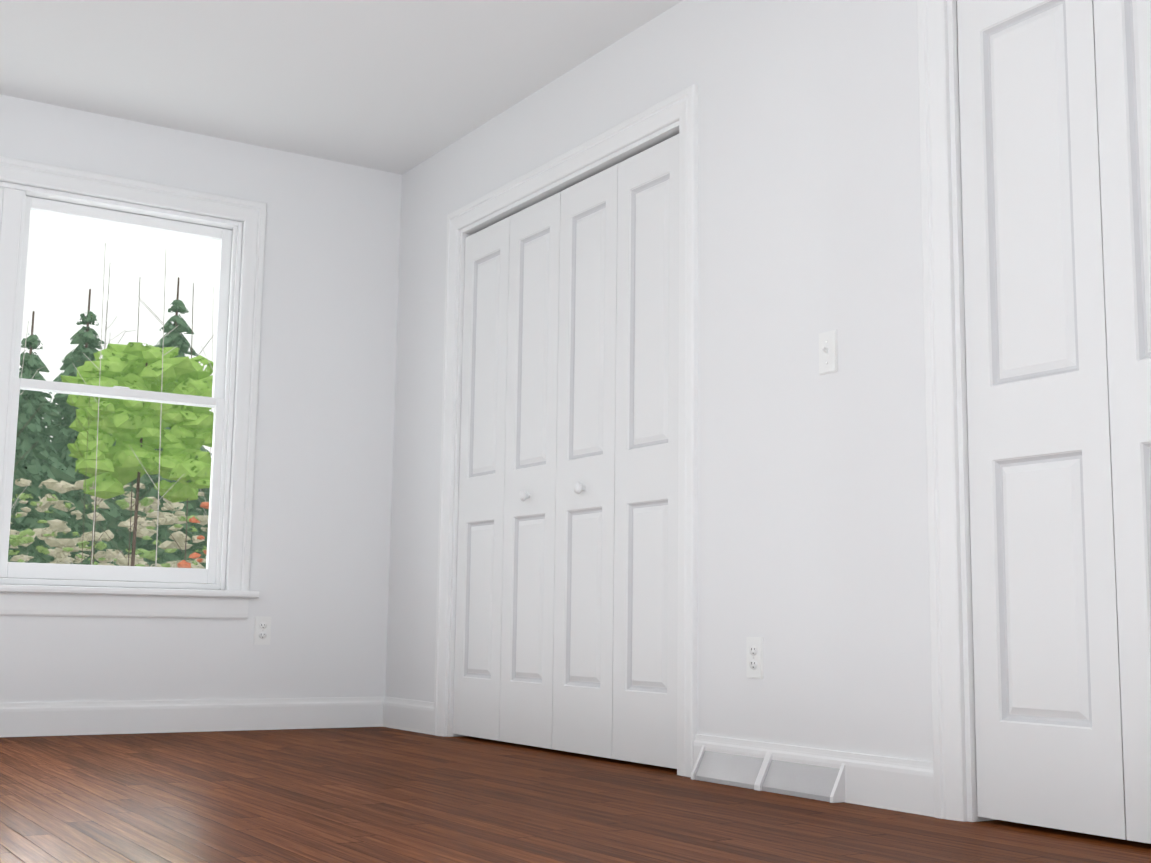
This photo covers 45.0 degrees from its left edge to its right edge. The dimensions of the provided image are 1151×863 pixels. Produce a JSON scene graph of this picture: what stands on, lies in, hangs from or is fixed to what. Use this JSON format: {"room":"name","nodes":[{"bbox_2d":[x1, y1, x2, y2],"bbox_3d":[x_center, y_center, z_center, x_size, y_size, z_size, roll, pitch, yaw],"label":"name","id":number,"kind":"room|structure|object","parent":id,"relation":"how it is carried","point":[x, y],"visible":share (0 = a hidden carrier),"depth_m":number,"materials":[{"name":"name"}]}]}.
{"room":"empty bedroom","nodes":[
{"label":"empty bedroom","id":0,"kind":"room"},
{"bbox_2d":[0,94,401,702],"bbox_3d":[-2.035,-0.061,5.454,4.370,2.450,0.160,6,-9,-32],"label":"wall","id":1,"kind":"structure","parent":0,"point":[320,545],"depth_m":5.88,"materials":[{"name":"white paint"}]},
{"bbox_2d":[0,584,258,597],"bbox_3d":[-2.193,0.582,5.166,2.070,0.028,0.103,6,-9,-32],"label":"window sill","id":2,"kind":"structure","parent":1,"relation":"attached to","point":[119,591],"depth_m":5.39,"materials":[{"name":"white wood"}]},
{"bbox_2d":[0,156,266,618],"bbox_3d":[-2.222,-0.180,5.336,2.010,1.753,0.180,6,-9,-32],"label":"window","id":3,"kind":"structure","parent":1,"relation":"in","point":[18,203],"depth_m":5.62,"materials":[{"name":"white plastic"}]},
{"bbox_2d":[0,697,433,736],"bbox_3d":[-2.154,1.025,4.840,3.470,0.125,0.505,6,-9,-32],"label":"baseboard","id":4,"kind":"structure","parent":1,"relation":"attached to","point":[23,719],"depth_m":5.54,"materials":[{"name":"white wood"}]},
{"bbox_2d":[253,616,270,644],"bbox_3d":[-1.286,0.819,5.712,0.070,0.115,0.008,6,-9,-32],"label":"outlet","id":5,"kind":"object","parent":1,"relation":"attached to","point":[262,630],"visible":1,"depth_m":5.71,"materials":[{"name":"white plastic"}]},
{"bbox_2d":[0,0,682,174],"bbox_3d":[-0.429,-1.653,3.124,4.370,0.100,6.130,6,-9,-32],"label":"ceiling","id":6,"kind":"structure","parent":0,"point":[401,87],"depth_m":5.05,"materials":[{"name":"white paint"}]},
{"bbox_2d":[0,727,1150,862],"bbox_3d":[-0.465,0.872,2.770,4.370,0.100,6.130,6,-9,-32],"label":"floor","id":7,"kind":"structure","parent":0,"point":[358,795],"depth_m":3.25,"materials":[{"name":"brown wood"}]},
{"bbox_2d":[385,0,966,798],"bbox_3d":[0.836,-0.274,3.650,0.120,2.450,5.970,6,-9,-32],"label":"wall","id":8,"kind":"structure","parent":0,"point":[813,536],"depth_m":3.93,"materials":[{"name":"white paint"}]},
{"bbox_2d":[453,216,509,740],"bbox_3d":[-0.355,0.175,5.445,0.034,2.003,0.374,6,-9,-32],"label":"closet door leaf","id":9,"kind":"structure","parent":8,"relation":"in","point":[477,663],"depth_m":5.43,"materials":[{"name":"white wood"}]},
{"bbox_2d":[499,192,560,748],"bbox_3d":[-0.170,0.132,5.119,0.070,2.003,0.374,6,-9,-32],"label":"closet door leaf","id":10,"kind":"structure","parent":8,"relation":"in","point":[526,677],"depth_m":5.12,"materials":[{"name":"white wood"}]},
{"bbox_2d":[433,84,697,776],"bbox_3d":[-0.031,0.103,4.986,0.118,2.050,1.540,6,-9,-32],"label":"door frame","id":11,"kind":"structure","parent":8,"relation":"attached to","point":[640,146],"depth_m":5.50,"materials":[{"name":"white wood"}]},
{"bbox_2d":[552,164,617,758],"bbox_3d":[0.030,0.090,4.803,0.070,2.003,0.374,6,-9,-32],"label":"closet door leaf","id":12,"kind":"structure","parent":8,"relation":"in","point":[582,713],"depth_m":4.80,"materials":[{"name":"white wood"}]},
{"bbox_2d":[612,134,678,768],"bbox_3d":[0.246,0.050,4.496,0.034,2.003,0.374,6,-9,-32],"label":"closet door leaf","id":13,"kind":"structure","parent":8,"relation":"in","point":[645,633],"depth_m":4.49,"materials":[{"name":"white wood"}]},
{"bbox_2d":[746,637,762,678],"bbox_3d":[0.503,0.637,3.915,0.008,0.115,0.070,6,-9,-32],"label":"outlet","id":14,"kind":"object","parent":8,"relation":"attached to","point":[754,657],"visible":1,"depth_m":3.91,"materials":[{"name":"white plastic"}]},
{"bbox_2d":[691,745,844,802],"bbox_3d":[0.556,0.918,3.822,0.148,0.128,0.600,6,-9,-32],"label":"air vent","id":15,"kind":"object","parent":8,"relation":"in","point":[767,773],"visible":0.56,"depth_m":3.76,"materials":[{"name":"white metal"}]},
{"bbox_2d":[693,734,933,816],"bbox_3d":[0.606,0.904,3.700,0.015,0.125,0.950,6,-9,-32],"label":"baseboard","id":16,"kind":"structure","parent":8,"relation":"attached to","point":[895,784],"depth_m":3.49,"materials":[{"name":"white wood"}]},
{"bbox_2d":[819,329,837,374],"bbox_3d":[0.677,-0.215,3.761,0.022,0.115,0.070,6,-9,-32],"label":"light switch","id":17,"kind":"object","parent":8,"relation":"attached to","point":[828,358],"visible":1,"depth_m":3.76,"materials":[{"name":"white plastic"}]},
{"bbox_2d":[917,0,966,821],"bbox_3d":[1.348,-0.243,2.684,0.022,2.135,1.800,6,-9,-32],"label":"trim","id":18,"kind":"structure","parent":8,"relation":"attached to","point":[949,758],"depth_m":3.38,"materials":[{"name":"white wood"}]},
{"bbox_2d":[947,0,996,821],"bbox_3d":[1.407,-0.195,2.715,0.118,2.050,1.630,6,-9,-32],"label":"door frame","id":19,"kind":"structure","parent":8,"relation":"attached to","point":[968,658],"depth_m":3.35,"materials":[{"name":"white wood"}]},
{"bbox_2d":[957,0,1126,839],"bbox_3d":[1.066,-0.120,3.202,0.034,2.003,0.396,6,-9,-32],"label":"closet door leaf","id":20,"kind":"structure","parent":8,"relation":"in","point":[1048,725],"depth_m":3.18,"materials":[{"name":"white wood"}]},
{"bbox_2d":[1093,0,1150,843],"bbox_3d":[1.263,-0.165,2.857,0.070,2.003,0.396,6,-9,-32],"label":"closet door leaf","id":21,"kind":"structure","parent":8,"relation":"in","point":[1122,29],"depth_m":2.98,"materials":[{"name":"white wood"}]},
{"label":"outside","id":22,"kind":"structure","parent":0,"visible":0},
{"bbox_2d":[8,210,219,583],"bbox_3d":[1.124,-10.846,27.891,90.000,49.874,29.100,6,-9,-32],"label":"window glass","id":23,"kind":"object","parent":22,"point":[39,365],"depth_m":27.37,"materials":[{"name":"clear glass"}]}
]}

